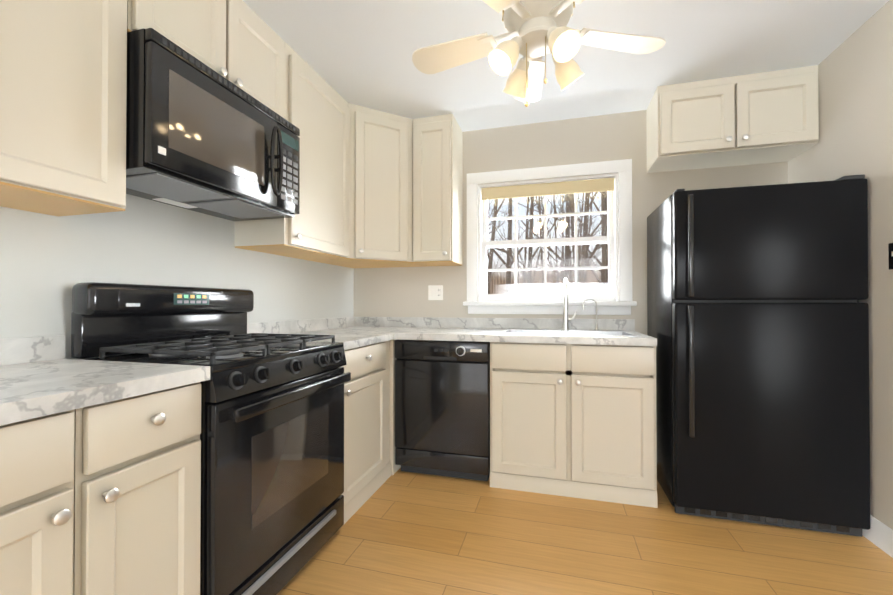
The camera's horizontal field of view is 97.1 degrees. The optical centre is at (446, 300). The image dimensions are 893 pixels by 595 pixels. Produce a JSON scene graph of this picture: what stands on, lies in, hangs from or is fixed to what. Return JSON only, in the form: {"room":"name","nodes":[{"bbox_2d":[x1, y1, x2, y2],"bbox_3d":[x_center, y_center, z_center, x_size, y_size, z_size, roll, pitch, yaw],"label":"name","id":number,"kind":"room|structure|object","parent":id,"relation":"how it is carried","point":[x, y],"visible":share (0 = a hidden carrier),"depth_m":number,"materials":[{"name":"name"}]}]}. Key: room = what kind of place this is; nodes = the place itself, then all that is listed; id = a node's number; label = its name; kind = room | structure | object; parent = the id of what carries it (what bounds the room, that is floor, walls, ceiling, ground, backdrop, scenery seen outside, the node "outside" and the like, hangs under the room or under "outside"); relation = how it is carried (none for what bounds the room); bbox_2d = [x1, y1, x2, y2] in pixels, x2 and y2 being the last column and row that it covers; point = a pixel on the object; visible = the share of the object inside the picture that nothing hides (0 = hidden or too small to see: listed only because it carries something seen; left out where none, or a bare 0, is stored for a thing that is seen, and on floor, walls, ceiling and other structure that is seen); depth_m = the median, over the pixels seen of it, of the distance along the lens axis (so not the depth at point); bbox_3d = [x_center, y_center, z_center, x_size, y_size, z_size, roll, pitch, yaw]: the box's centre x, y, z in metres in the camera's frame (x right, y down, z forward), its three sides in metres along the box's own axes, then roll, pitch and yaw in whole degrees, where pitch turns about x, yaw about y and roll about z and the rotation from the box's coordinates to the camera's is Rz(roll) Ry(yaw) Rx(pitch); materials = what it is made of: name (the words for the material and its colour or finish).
{"room":"kitchen","nodes":[
{"label":"kitchen","id":0,"kind":"room"},
{"bbox_2d":[0,194,353,359],"bbox_3d":[-1.634,-0.115,0.507,0.150,2.440,6.150,0,0,15],"label":"wall","id":1,"kind":"structure","parent":0,"point":[48,263],"depth_m":1.61,"materials":[{"name":"grey paint"}]},
{"bbox_2d":[0,0,126,216],"bbox_3d":[-1.253,-0.809,0.931,0.357,1.038,0.764,0,0,15],"label":"upper cabinet","id":2,"kind":"object","parent":1,"relation":"attached to","point":[63,88],"visible":1,"depth_m":1.10,"materials":[{"name":"beige wood"}]},
{"bbox_2d":[127,0,285,118],"bbox_3d":[-1.049,-1.095,1.670,0.357,0.455,0.760,0,0,15],"label":"upper cabinet","id":3,"kind":"object","parent":1,"relation":"attached to","point":[240,44],"visible":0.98,"depth_m":1.64,"materials":[{"name":"beige wood"}]},
{"bbox_2d":[126,28,299,220],"bbox_3d":[-1.007,-0.640,1.655,0.440,0.446,0.754,0,0,15],"label":"over-the-range microwave","id":4,"kind":"object","parent":3,"relation":"attached to","point":[201,137],"visible":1,"depth_m":1.46,"materials":[{"name":"black"}]},
{"bbox_2d":[235,42,349,259],"bbox_3d":[-0.862,-0.798,2.340,0.357,1.038,0.632,0,0,15],"label":"upper cabinet","id":5,"kind":"object","parent":1,"relation":"attached to","point":[318,116],"visible":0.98,"depth_m":2.24,"materials":[{"name":"beige wood"}]},
{"bbox_2d":[308,103,425,267],"bbox_3d":[-0.557,-0.793,2.917,0.638,1.038,0.638,0,0,15],"label":"upper cabinet","id":6,"kind":"object","parent":1,"relation":"attached to","point":[381,195],"visible":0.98,"depth_m":2.72,"materials":[{"name":"beige wood"}]},
{"bbox_2d":[243,0,888,131],"bbox_3d":[-0.110,-1.389,0.017,3.355,0.100,6.300,0,0,15],"label":"ceiling","id":7,"kind":"structure","parent":0,"point":[358,52],"depth_m":2.06,"materials":[{"name":"white paint"}]},
{"bbox_2d":[412,0,665,106],"bbox_3d":[0.338,-1.030,1.553,1.032,0.590,1.032,0,0,15],"label":"fan","id":8,"kind":"object","parent":7,"relation":"hanging from","point":[537,30],"visible":1,"depth_m":1.54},
{"bbox_2d":[353,110,787,334],"bbox_3d":[0.712,-0.095,2.970,3.055,2.440,0.150,0,0,15],"label":"wall","id":9,"kind":"structure","parent":0,"point":[392,292],"depth_m":2.87,"materials":[{"name":"beige paint"}]},
{"bbox_2d":[428,285,442,299],"bbox_3d":[-0.086,-0.063,3.107,0.120,0.116,0.010,0,0,15],"label":"electrical outlet","id":10,"kind":"object","parent":9,"relation":"attached to","point":[435,292],"visible":1,"depth_m":3.11,"materials":[{"name":"white plastic"}]},
{"bbox_2d":[413,114,462,266],"bbox_3d":[-0.066,-0.793,2.926,0.298,1.038,0.357,0,0,15],"label":"upper cabinet","id":11,"kind":"object","parent":9,"relation":"attached to","point":[437,190],"visible":1,"depth_m":2.80,"materials":[{"name":"beige wood"}]},
{"bbox_2d":[463,159,636,314],"bbox_3d":[0.735,-0.440,2.936,1.210,1.080,0.207,0,0,15],"label":"window","id":12,"kind":"structure","parent":9,"relation":"in","point":[617,300],"depth_m":2.90,"materials":[{"name":"white wood"}]},
{"bbox_2d":[646,65,818,172],"bbox_3d":[1.721,-1.098,2.433,0.812,0.435,0.357,0,0,15],"label":"upper cabinet","id":13,"kind":"object","parent":9,"relation":"attached to","point":[761,118],"visible":1,"depth_m":2.31,"materials":[{"name":"beige wood"}]},
{"bbox_2d":[277,467,892,594],"bbox_3d":[-0.110,1.151,-0.003,3.355,0.100,6.300,0,0,15],"label":"floor","id":14,"kind":"structure","parent":0,"point":[399,532],"depth_m":1.75,"materials":[{"name":"brown wood"}]},
{"bbox_2d":[0,409,74,594],"bbox_3d":[-1.155,0.670,0.727,0.647,0.874,0.460,0,0,15],"label":"base cabinet","id":15,"kind":"object","parent":14,"relation":"on","point":[37,506],"visible":1,"depth_m":0.80,"materials":[{"name":"beige wood"}]},
{"bbox_2d":[0,335,209,425],"bbox_3d":[-1.118,0.174,0.888,0.636,0.120,0.782,0,0,15],"label":"countertop","id":16,"kind":"structure","parent":15,"relation":"on","point":[40,376],"depth_m":1.02,"materials":[{"name":"stone"}]},
{"bbox_2d":[73,382,200,594],"bbox_3d":[-1.051,0.673,1.105,0.647,0.874,0.320,0,0,15],"label":"base cabinet","id":17,"kind":"object","parent":14,"relation":"on","point":[137,493],"visible":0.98,"depth_m":1.00,"materials":[{"name":"beige wood"}]},
{"bbox_2d":[71,282,350,594],"bbox_3d":[-0.867,0.527,1.620,0.672,1.176,0.762,0,0,15],"label":"stove","id":18,"kind":"object","parent":14,"relation":"on","point":[272,461],"visible":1,"depth_m":1.43,"materials":[{"name":"black metal"}]},
{"bbox_2d":[341,339,400,523],"bbox_3d":[-0.639,0.685,2.590,0.647,0.874,1.226,0,0,15],"label":"base cabinet","id":19,"kind":"object","parent":14,"relation":"on","point":[371,467],"visible":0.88,"depth_m":2.22,"materials":[{"name":"beige wood"}]},
{"bbox_2d":[247,317,399,349],"bbox_3d":[-0.715,0.185,2.296,0.660,0.120,0.610,0,0,15],"label":"countertop","id":20,"kind":"structure","parent":19,"relation":"on","point":[355,332],"depth_m":2.57,"materials":[{"name":"stone"}]},
{"bbox_2d":[395,339,489,480],"bbox_3d":[0.032,0.688,2.727,0.616,0.872,0.610,0,0,15],"label":"dishwasher","id":21,"kind":"object","parent":14,"relation":"on","point":[442,408],"visible":1,"depth_m":2.46,"materials":[{"name":"black metal"}]},
{"bbox_2d":[490,342,657,507],"bbox_3d":[0.777,0.685,2.530,0.912,0.874,0.647,0,0,15],"label":"base cabinet","id":22,"kind":"object","parent":14,"relation":"on","point":[574,420],"visible":0.98,"depth_m":2.24,"materials":[{"name":"beige wood"}]},
{"bbox_2d":[400,317,656,345],"bbox_3d":[0.173,0.188,2.701,2.156,0.120,0.647,0,0,15],"label":"countertop","id":23,"kind":"structure","parent":22,"relation":"on","point":[411,328],"depth_m":2.73,"materials":[{"name":"stone"}]},
{"bbox_2d":[497,328,640,336],"bbox_3d":[0.765,0.290,2.551,0.804,0.180,0.500,0,0,15],"label":"sink","id":24,"kind":"object","parent":23,"relation":"in","point":[608,333],"visible":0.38,"depth_m":2.67,"materials":[{"name":"white ceramic"}]},
{"bbox_2d":[561,278,598,329],"bbox_3d":[0.906,0.023,2.664,0.249,0.356,0.194,0,0,15],"label":"faucet","id":25,"kind":"object","parent":23,"relation":"on","point":[565,325],"visible":1,"depth_m":2.70,"materials":[{"name":"silver metal"}]},
{"bbox_2d":[647,174,870,536],"bbox_3d":[1.655,0.266,2.222,0.808,1.708,0.702,0,0,15],"label":"refrigerator","id":26,"kind":"object","parent":14,"relation":"on","point":[757,320],"visible":0.98,"depth_m":1.94,"materials":[{"name":"black metal"}]},
{"bbox_2d":[788,0,892,529],"bbox_3d":[1.455,-0.121,-0.349,0.150,2.440,6.150,0,0,15],"label":"wall","id":27,"kind":"structure","parent":0,"point":[855,77],"depth_m":1.83,"materials":[{"name":"beige paint"}]},
{"bbox_2d":[862,515,892,557],"bbox_3d":[1.353,1.042,-0.418,0.015,0.112,5.960,0,0,15],"label":"baseboard","id":28,"kind":"structure","parent":27,"relation":"attached to","point":[878,533],"depth_m":1.77,"materials":[{"name":"white wood"}]},
{"bbox_2d":[888,243,892,269],"bbox_3d":[1.936,-0.195,1.703,0.015,0.116,0.072,0,0,15],"label":"light switch","id":29,"kind":"object","parent":27,"relation":"attached to","point":[890,249],"visible":1,"depth_m":1.73,"materials":[{"name":"black plastic"}]},
{"label":"outside","id":30,"kind":"structure","parent":0,"visible":0},
{"bbox_2d":[487,192,608,293],"bbox_3d":[4.941,-5.249,18.376,31.000,15.000,0.020,0,0,15],"label":"sky","id":31,"kind":"structure","parent":30,"point":[551,288],"depth_m":18.53,"materials":[{"name":"white"}]},
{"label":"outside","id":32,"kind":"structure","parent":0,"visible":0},
{"bbox_2d":[487,191,608,293],"bbox_3d":[3.308,-4.070,10.846,18.755,11.528,11.490,0,0,15],"label":"trees","id":33,"kind":"object","parent":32,"point":[604,288],"depth_m":8.76,"materials":[{"name":"brown plant"}]}
]}

